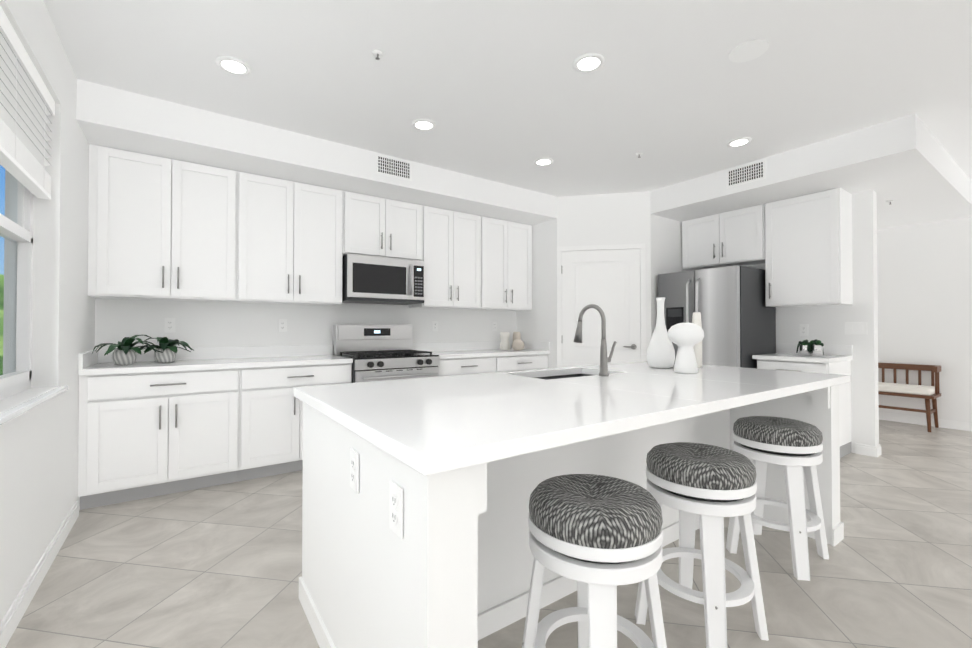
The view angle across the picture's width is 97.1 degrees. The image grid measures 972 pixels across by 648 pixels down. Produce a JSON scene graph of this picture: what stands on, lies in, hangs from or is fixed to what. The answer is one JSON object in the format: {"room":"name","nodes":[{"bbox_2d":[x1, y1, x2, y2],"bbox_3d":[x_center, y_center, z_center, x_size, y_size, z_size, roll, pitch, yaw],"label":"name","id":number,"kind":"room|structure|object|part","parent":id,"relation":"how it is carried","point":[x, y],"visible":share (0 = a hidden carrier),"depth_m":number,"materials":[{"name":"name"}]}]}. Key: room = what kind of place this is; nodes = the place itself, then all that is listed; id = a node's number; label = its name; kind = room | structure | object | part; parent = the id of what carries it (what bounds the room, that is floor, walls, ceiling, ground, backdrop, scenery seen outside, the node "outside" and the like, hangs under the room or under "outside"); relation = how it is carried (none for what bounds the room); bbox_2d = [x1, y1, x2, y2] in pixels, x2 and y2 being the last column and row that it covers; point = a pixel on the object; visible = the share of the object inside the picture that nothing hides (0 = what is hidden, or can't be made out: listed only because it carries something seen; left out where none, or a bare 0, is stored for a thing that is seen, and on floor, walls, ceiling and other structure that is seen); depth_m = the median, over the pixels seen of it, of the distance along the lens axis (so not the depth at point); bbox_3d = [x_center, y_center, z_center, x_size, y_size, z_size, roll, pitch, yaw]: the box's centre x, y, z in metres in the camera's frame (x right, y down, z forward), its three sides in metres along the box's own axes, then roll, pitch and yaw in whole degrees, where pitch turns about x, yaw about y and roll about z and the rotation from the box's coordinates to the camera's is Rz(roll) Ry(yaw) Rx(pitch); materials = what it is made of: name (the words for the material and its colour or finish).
{"room":"kitchen","nodes":[
{"label":"kitchen","id":0,"kind":"room"},
{"bbox_2d":[0,0,94,621],"bbox_3d":[-0.708,-0.179,-0.105,0.200,2.700,8.000,0,-1,-35],"label":"wall","id":1,"kind":"structure","parent":0,"point":[39,497],"depth_m":2.25,"materials":[{"name":"white paint"}]},
{"bbox_2d":[0,165,32,399],"bbox_3d":[-1.309,-0.438,0.698,0.082,1.505,3.700,0,-1,-35],"label":"window","id":2,"kind":"structure","parent":1,"relation":"in","point":[16,229],"depth_m":2.14,"materials":[{"name":"white plastic"}]},
{"bbox_2d":[0,6,54,199],"bbox_3d":[-1.240,-0.878,0.751,0.080,0.618,3.660,0,-1,-35],"label":"window blind","id":3,"kind":"object","parent":1,"relation":"attached to","point":[27,103],"visible":0.96,"depth_m":1.87,"materials":[{"name":"white plastic"}]},
{"bbox_2d":[0,386,67,424],"bbox_3d":[-1.256,0.327,0.726,0.200,0.021,3.760,0,-1,-35],"label":"window sill","id":4,"kind":"structure","parent":1,"relation":"attached to","point":[11,413],"depth_m":1.77,"materials":[{"name":"white stone"}]},
{"bbox_2d":[0,501,78,647],"bbox_3d":[-0.436,1.122,-0.319,0.014,0.095,7.360,0,-1,-35],"label":"baseboard","id":5,"kind":"structure","parent":1,"relation":"attached to","point":[11,619],"depth_m":1.89,"materials":[{"name":"white wood"}]},
{"bbox_2d":[95,298,515,349],"bbox_3d":[0.258,-0.118,5.547,8.300,2.700,0.120,0,-1,-35],"label":"wall","id":6,"kind":"structure","parent":0,"point":[199,324],"depth_m":3.89,"materials":[{"name":"white paint"}]},
{"bbox_2d":[88,144,236,301],"bbox_3d":[-2.458,-0.716,3.325,0.888,1.049,0.383,0,-1,-35],"label":"upper cabinet","id":7,"kind":"object","parent":6,"relation":"attached to","point":[160,228],"visible":1,"depth_m":3.17,"materials":[{"name":"white wood"}]},
{"bbox_2d":[164,318,174,332],"bbox_3d":[-2.561,0.010,3.474,0.072,0.118,0.009,0,-1,-35],"label":"electrical outlet","id":8,"kind":"object","parent":6,"relation":"attached to","point":[169,325],"visible":1,"depth_m":3.47,"materials":[{"name":"white plastic"}]},
{"bbox_2d":[278,319,286,331],"bbox_3d":[-1.877,0.015,3.957,0.072,0.118,0.009,0,-1,-35],"label":"electrical outlet","id":9,"kind":"object","parent":6,"relation":"attached to","point":[282,325],"visible":1,"depth_m":3.95,"materials":[{"name":"white plastic"}]},
{"bbox_2d":[234,171,342,304],"bbox_3d":[-1.748,-0.711,3.826,0.848,1.049,0.383,0,-1,-35],"label":"upper cabinet","id":10,"kind":"object","parent":6,"relation":"attached to","point":[289,242],"visible":1,"depth_m":3.68,"materials":[{"name":"white wood"}]},
{"bbox_2d":[343,191,421,260],"bbox_3d":[-1.070,-0.938,4.307,0.808,0.584,0.383,0,-1,-35],"label":"upper cabinet","id":11,"kind":"object","parent":6,"relation":"attached to","point":[374,226],"visible":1,"depth_m":4.15,"materials":[{"name":"white wood"}]},
{"bbox_2d":[342,254,423,304],"bbox_3d":[-1.047,-0.423,4.268,0.775,0.422,0.463,0,-1,-35],"label":"microwave","id":12,"kind":"object","parent":11,"relation":"attached to","point":[374,280],"visible":1,"depth_m":4.09,"materials":[{"name":"grey metal"}]},
{"bbox_2d":[432,321,437,330],"bbox_3d":[-0.578,0.025,4.874,0.072,0.118,0.009,0,-1,-35],"label":"electrical outlet","id":13,"kind":"object","parent":6,"relation":"attached to","point":[434,325],"visible":1,"depth_m":4.87,"materials":[{"name":"white plastic"}]},
{"bbox_2d":[408,205,479,309],"bbox_3d":[-0.441,-0.701,4.749,0.728,1.049,0.383,0,-1,-35],"label":"upper cabinet","id":14,"kind":"object","parent":6,"relation":"attached to","point":[450,249],"visible":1,"depth_m":4.61,"materials":[{"name":"white wood"}]},
{"bbox_2d":[492,322,496,330],"bbox_3d":[0.106,0.030,5.358,0.072,0.118,0.009,0,-1,-35],"label":"electrical outlet","id":15,"kind":"object","parent":6,"relation":"attached to","point":[494,326],"visible":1,"depth_m":5.36,"materials":[{"name":"white plastic"}]},
{"bbox_2d":[465,216,531,310],"bbox_3d":[0.173,-0.696,5.183,0.772,1.049,0.383,0,-1,-35],"label":"upper cabinet","id":16,"kind":"object","parent":6,"relation":"attached to","point":[505,265],"visible":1,"depth_m":5.03,"materials":[{"name":"white wood"}]},
{"bbox_2d":[76,79,556,225],"bbox_3d":[-1.055,-1.359,4.100,4.070,0.250,0.750,0,-1,-35],"label":"ceiling soffit","id":17,"kind":"structure","parent":0,"point":[112,117],"depth_m":3.32,"materials":[{"name":"white paint"}]},
{"bbox_2d":[375,153,411,181],"bbox_3d":[-0.815,-1.387,3.803,0.340,0.180,0.012,0,-1,-35],"label":"air vent","id":18,"kind":"object","parent":17,"relation":"attached to","point":[392,167],"visible":1,"depth_m":3.79,"materials":[{"name":"white metal"}]},
{"bbox_2d":[5,420,971,647],"bbox_3d":[2.641,1.227,2.245,10.000,0.060,10.000,0,-1,-35],"label":"floor","id":19,"kind":"structure","parent":0,"point":[218,566],"depth_m":2.04,"materials":[{"name":"tile"}]},
{"bbox_2d":[78,368,238,509],"bbox_3d":[-2.380,0.770,3.199,0.888,0.874,0.653,0,-1,-35],"label":"base cabinet","id":20,"kind":"object","parent":19,"relation":"on","point":[145,435],"visible":1,"depth_m":2.94,"materials":[{"name":"white wood"}]},
{"bbox_2d":[78,341,549,375],"bbox_3d":[-1.088,0.272,4.128,4.064,0.139,0.632,0,-1,-35],"label":"countertop","id":21,"kind":"structure","parent":20,"relation":"on","point":[100,363],"depth_m":3.62,"materials":[{"name":"white stone"}]},
{"bbox_2d":[92,335,162,364],"bbox_3d":[-2.558,0.184,3.081,0.378,0.212,0.454,0,-1,-35],"label":"plant","id":22,"kind":"object","parent":21,"relation":"on","point":[125,353],"visible":1,"depth_m":3.02,"materials":[{"name":"green plant"}]},
{"bbox_2d":[140,337,193,362],"bbox_3d":[-2.449,0.194,3.249,0.398,0.198,0.387,0,-1,-35],"label":"plant","id":23,"kind":"object","parent":21,"relation":"on","point":[167,348],"visible":0.9,"depth_m":3.21,"materials":[{"name":"green plant"}]},
{"bbox_2d":[500,332,509,349],"bbox_3d":[0.231,0.207,5.218,0.124,0.213,0.124,0,-1,-35],"label":"vase","id":24,"kind":"object","parent":21,"relation":"on","point":[504,343],"visible":0.98,"depth_m":5.17,"materials":[{"name":"white ceramic"}]},
{"bbox_2d":[513,332,520,340],"bbox_3d":[0.383,0.206,5.350,0.100,0.218,0.100,0,-1,-35],"label":"vase","id":25,"kind":"object","parent":21,"relation":"on","point":[516,335],"visible":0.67,"depth_m":5.31,"materials":[{"name":"beige ceramic"}]},
{"bbox_2d":[512,339,524,349],"bbox_3d":[0.384,0.247,5.105,0.152,0.130,0.152,0,-1,-35],"label":"vase","id":26,"kind":"object","parent":21,"relation":"on","point":[517,344],"visible":1,"depth_m":5.05,"materials":[{"name":"beige ceramic"}]},
{"bbox_2d":[238,363,351,481],"bbox_3d":[-1.670,0.775,3.700,0.848,0.874,0.653,0,-1,-35],"label":"base cabinet","id":27,"kind":"object","parent":19,"relation":"on","point":[270,424],"visible":0.62,"depth_m":3.37,"materials":[{"name":"white wood"}]},
{"bbox_2d":[333,324,439,382],"bbox_3d":[-0.959,0.610,4.147,0.819,1.215,0.741,0,-1,-35],"label":"range","id":28,"kind":"object","parent":19,"relation":"on","point":[379,352],"visible":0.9,"depth_m":4.12,"materials":[{"name":"grey metal"}]},
{"bbox_2d":[438,356,494,376],"bbox_3d":[-0.350,0.785,4.632,0.718,0.874,0.653,0,-1,-35],"label":"drawer","id":29,"kind":"object","parent":19,"relation":"on","point":[461,366],"visible":0.17,"depth_m":4.39,"materials":[{"name":"white wood"}]},
{"bbox_2d":[495,354,547,371],"bbox_3d":[0.260,0.790,5.063,0.772,0.874,0.653,0,-1,-35],"label":"drawer","id":30,"kind":"object","parent":19,"relation":"on","point":[518,363],"visible":0.19,"depth_m":4.80,"materials":[{"name":"white wood"}]},
{"bbox_2d":[294,361,850,647],"bbox_3d":[0.588,0.739,2.141,2.640,0.914,1.270,0,-1,-35],"label":"kitchen island","id":31,"kind":"object","parent":19,"relation":"on","point":[452,568],"depth_m":1.52,"materials":[{"name":"white paint"}]},
{"bbox_2d":[350,448,358,492],"bbox_3d":[-0.398,0.442,1.294,0.009,0.118,0.072,0,-1,-35],"label":"outlet","id":32,"kind":"object","parent":31,"relation":"attached to","point":[354,470],"visible":1,"depth_m":1.28,"materials":[{"name":"white plastic"}]},
{"bbox_2d":[389,480,402,538],"bbox_3d":[-0.220,0.449,1.041,0.009,0.118,0.072,0,-1,-35],"label":"outlet","id":33,"kind":"object","parent":31,"relation":"attached to","point":[395,508],"visible":1,"depth_m":1.03,"materials":[{"name":"white plastic"}]},
{"bbox_3d":[0.591,0.410,2.140,2.640,0.258,1.260,0,-1,-35],"label":"kitchen island top","id":34,"kind":"part","parent":31,"relation":"part of","materials":[{"name":"white stone"}]},
{"bbox_2d":[574,304,616,375],"bbox_3d":[0.610,0.085,2.427,0.092,0.396,0.255,0,-1,-35],"label":"faucet","id":35,"kind":"object","parent":31,"relation":"on","point":[604,359],"visible":1,"depth_m":2.35,"materials":[{"name":"silver metal"}]},
{"bbox_2d":[647,297,674,367],"bbox_3d":[1.155,0.057,2.836,0.176,0.462,0.176,0,-1,-35],"label":"vase","id":36,"kind":"object","parent":31,"relation":"on","point":[660,352],"visible":1,"depth_m":2.79,"materials":[{"name":"white ceramic"}]},
{"bbox_2d":[668,323,703,373],"bbox_3d":[1.172,0.139,2.517,0.196,0.292,0.196,0,-1,-35],"label":"vase","id":37,"kind":"object","parent":31,"relation":"on","point":[685,337],"visible":1,"depth_m":2.46,"materials":[{"name":"white ceramic"}]},
{"bbox_2d":[692,312,701,367],"bbox_3d":[1.401,0.106,2.850,0.066,0.365,0.066,0,-1,-35],"label":"vase","id":38,"kind":"object","parent":31,"relation":"on","point":[696,320],"visible":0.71,"depth_m":2.82,"materials":[{"name":"white ceramic"}]},
{"bbox_2d":[522,474,666,647],"bbox_3d":[0.322,0.844,1.285,0.388,0.691,0.388,0,-1,-38],"label":"stool","id":39,"kind":"object","parent":19,"relation":"on","point":[598,539],"visible":1,"depth_m":1.16,"materials":[{"name":"white wood"}]},
{"bbox_2d":[635,442,768,647],"bbox_3d":[0.836,0.848,1.684,0.388,0.691,0.388,0,-1,-33],"label":"stool","id":40,"kind":"object","parent":19,"relation":"on","point":[712,486],"visible":0.98,"depth_m":1.55,"materials":[{"name":"white wood"}]},
{"bbox_2d":[658,265,775,368],"bbox_3d":[2.471,0.332,4.641,0.917,1.780,0.835,0,-1,-35],"label":"fridge","id":41,"kind":"object","parent":19,"relation":"on","point":[738,319],"visible":0.35,"depth_m":4.28,"materials":[{"name":"grey metal"}]},
{"bbox_2d":[726,416,828,580],"bbox_3d":[1.512,0.854,2.235,0.388,0.691,0.388,0,-1,-37],"label":"stool","id":42,"kind":"object","parent":19,"relation":"on","point":[793,447],"visible":0.94,"depth_m":2.10,"materials":[{"name":"white wood"}]},
{"bbox_2d":[757,359,850,457],"bbox_3d":[3.036,0.780,4.117,0.633,0.874,0.575,0,-1,-35],"label":"base cabinet","id":43,"kind":"object","parent":19,"relation":"on","point":[843,367],"visible":0.12,"depth_m":3.95,"materials":[{"name":"white wood"}]},
{"bbox_2d":[752,344,852,362],"bbox_3d":[3.035,0.272,4.125,0.632,0.139,0.610,0,-1,-35],"label":"countertop","id":44,"kind":"structure","parent":43,"relation":"on","point":[832,353],"depth_m":4.09,"materials":[{"name":"white stone"}]},
{"bbox_2d":[796,339,823,355],"bbox_3d":[3.118,0.224,4.112,0.123,0.156,0.207,0,-1,-35],"label":"trailing plant","id":45,"kind":"object","parent":44,"relation":"on","point":[805,347],"visible":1,"depth_m":4.08,"materials":[{"name":"green plant"}]},
{"bbox_2d":[878,363,940,431],"bbox_3d":[4.851,0.864,5.456,0.440,0.736,1.250,0,-1,-35],"label":"bench","id":46,"kind":"object","parent":19,"relation":"on","point":[926,393],"visible":0.38,"depth_m":5.08,"materials":[{"name":"brown wood"}]},
{"bbox_2d":[44,0,971,196],"bbox_3d":[2.530,-1.553,2.258,8.400,0.100,8.300,0,-1,-35],"label":"ceiling","id":47,"kind":"structure","parent":0,"point":[502,91],"depth_m":2.58,"materials":[{"name":"white paint"}]},
{"bbox_2d":[215,56,250,75],"bbox_3d":[-1.463,-1.494,2.485,0.180,0.010,0.180,0,-1,-35],"label":"recessed light","id":48,"kind":"object","parent":47,"relation":"in","point":[233,65],"visible":1,"depth_m":2.48,"materials":[{"name":"white plastic"}]},
{"bbox_2d":[372,49,382,59],"bbox_3d":[-0.600,-1.484,2.373,0.060,0.034,0.060,0,-1,-35],"label":"sprinkler","id":49,"kind":"object","parent":47,"relation":"attached to","point":[377,53],"visible":1,"depth_m":2.37,"materials":[{"name":"white metal"}]},
{"bbox_2d":[412,119,435,130],"bbox_3d":[-0.464,-1.486,3.203,0.180,0.010,0.180,0,-1,-35],"label":"recessed light","id":50,"kind":"object","parent":47,"relation":"in","point":[424,124],"visible":1,"depth_m":3.19,"materials":[{"name":"white plastic"}]},
{"bbox_2d":[534,158,553,165],"bbox_3d":[0.527,-1.478,3.915,0.180,0.010,0.180,0,-1,-35],"label":"recessed light","id":51,"kind":"object","parent":47,"relation":"in","point":[543,161],"visible":0.98,"depth_m":3.90,"materials":[{"name":"white plastic"}]},
{"bbox_2d":[573,53,604,72],"bbox_3d":[0.588,-1.494,2.459,0.180,0.010,0.180,0,-1,-35],"label":"recessed light","id":52,"kind":"object","parent":47,"relation":"in","point":[588,62],"visible":1,"depth_m":2.45,"materials":[{"name":"white plastic"}]},
{"bbox_2d":[727,137,751,146],"bbox_3d":[2.067,-1.483,3.503,0.180,0.010,0.180,0,-1,-35],"label":"recessed light","id":53,"kind":"object","parent":47,"relation":"in","point":[740,141],"visible":0.98,"depth_m":3.49,"materials":[{"name":"white plastic"}]},
{"bbox_2d":[729,39,768,62],"bbox_3d":[1.443,-1.499,2.358,0.190,0.006,0.190,0,-1,-35],"label":"ceiling speaker","id":54,"kind":"object","parent":47,"relation":"in","point":[749,50],"visible":1,"depth_m":2.35,"materials":[{"name":"white plastic"}]},
{"bbox_2d":[650,114,971,229],"bbox_3d":[3.285,-1.344,5.417,3.120,0.250,3.605,0,-1,-35],"label":"soffit","id":55,"kind":"object","parent":47,"relation":"attached to","point":[910,167],"visible":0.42,"depth_m":3.80,"materials":[{"name":"white paint"}]},
{"bbox_2d":[726,159,765,188],"bbox_3d":[2.396,-1.385,3.960,0.012,0.180,0.340,0,-1,-35],"label":"air vent","id":56,"kind":"object","parent":55,"relation":"attached to","point":[747,173],"visible":1,"depth_m":3.95,"materials":[{"name":"white metal"}]},
{"bbox_2d":[516,191,691,368],"bbox_3d":[1.543,-0.119,5.469,1.770,2.700,1.490,0,-1,-35],"label":"wall","id":57,"kind":"structure","parent":0,"point":[607,219],"depth_m":4.92,"materials":[{"name":"white paint"}]},
{"bbox_2d":[557,243,645,367],"bbox_3d":[1.290,0.165,4.823,0.971,2.118,0.070,0,-1,11],"label":"pantry door","id":58,"kind":"structure","parent":57,"relation":"in","point":[609,281],"depth_m":4.85,"materials":[{"name":"white wood"}]},
{"bbox_2d":[747,190,878,452],"bbox_3d":[3.129,-0.003,4.653,0.120,2.450,1.670,0,-1,-35],"label":"wall","id":59,"kind":"structure","parent":0,"point":[826,325],"depth_m":4.02,"materials":[{"name":"white paint"}]},
{"bbox_2d":[682,204,764,269],"bbox_3d":[2.702,-0.940,4.824,0.383,0.569,0.885,0,-1,-35],"label":"upper cabinet","id":60,"kind":"object","parent":59,"relation":"attached to","point":[732,238],"visible":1,"depth_m":4.69,"materials":[{"name":"white wood"}]},
{"bbox_2d":[800,325,807,335],"bbox_3d":[3.244,0.065,4.376,0.009,0.118,0.072,0,-1,-35],"label":"outlet","id":61,"kind":"object","parent":59,"relation":"attached to","point":[803,330],"visible":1,"depth_m":4.37,"materials":[{"name":"white plastic"}]},
{"bbox_2d":[765,188,852,306],"bbox_3d":[3.138,-0.707,4.205,0.383,1.049,0.615,0,-1,-35],"label":"upper cabinet","id":62,"kind":"object","parent":59,"relation":"attached to","point":[808,249],"visible":1,"depth_m":4.06,"materials":[{"name":"white wood"}]},
{"bbox_2d":[855,443,874,456],"bbox_3d":[3.515,1.168,3.977,0.014,0.095,0.140,0,-1,-35],"label":"baseboard","id":63,"kind":"structure","parent":59,"relation":"attached to","point":[866,450],"depth_m":3.97,"materials":[{"name":"white wood"}]},
{"bbox_2d":[875,444,881,456],"bbox_3d":[3.614,1.167,3.953,0.148,0.095,0.014,0,-1,-35],"label":"baseboard","id":64,"kind":"structure","parent":59,"relation":"attached to","point":[877,450],"depth_m":3.93,"materials":[{"name":"white wood"}]},
{"bbox_2d":[877,217,971,422],"bbox_3d":[5.876,-0.129,4.544,0.120,2.700,8.000,0,-1,-35],"label":"wall","id":65,"kind":"structure","parent":0,"point":[924,282],"depth_m":5.18,"materials":[{"name":"white paint"}]},
{"bbox_2d":[879,412,971,431],"bbox_3d":[5.821,1.173,4.491,0.014,0.095,8.000,0,-1,-35],"label":"baseboard","id":66,"kind":"structure","parent":65,"relation":"attached to","point":[957,425],"depth_m":5.21,"materials":[{"name":"white wood"}]},
{"label":"outside","id":67,"kind":"structure","parent":0,"visible":0},
{"bbox_2d":[0,274,3,374],"bbox_3d":[-19.012,3.175,-8.171,40.634,8.904,60.000,0,-1,-35],"label":"trees","id":68,"kind":"object","parent":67,"point":[1,315],"depth_m":3.90,"materials":[{"name":"green plant"}]}
]}

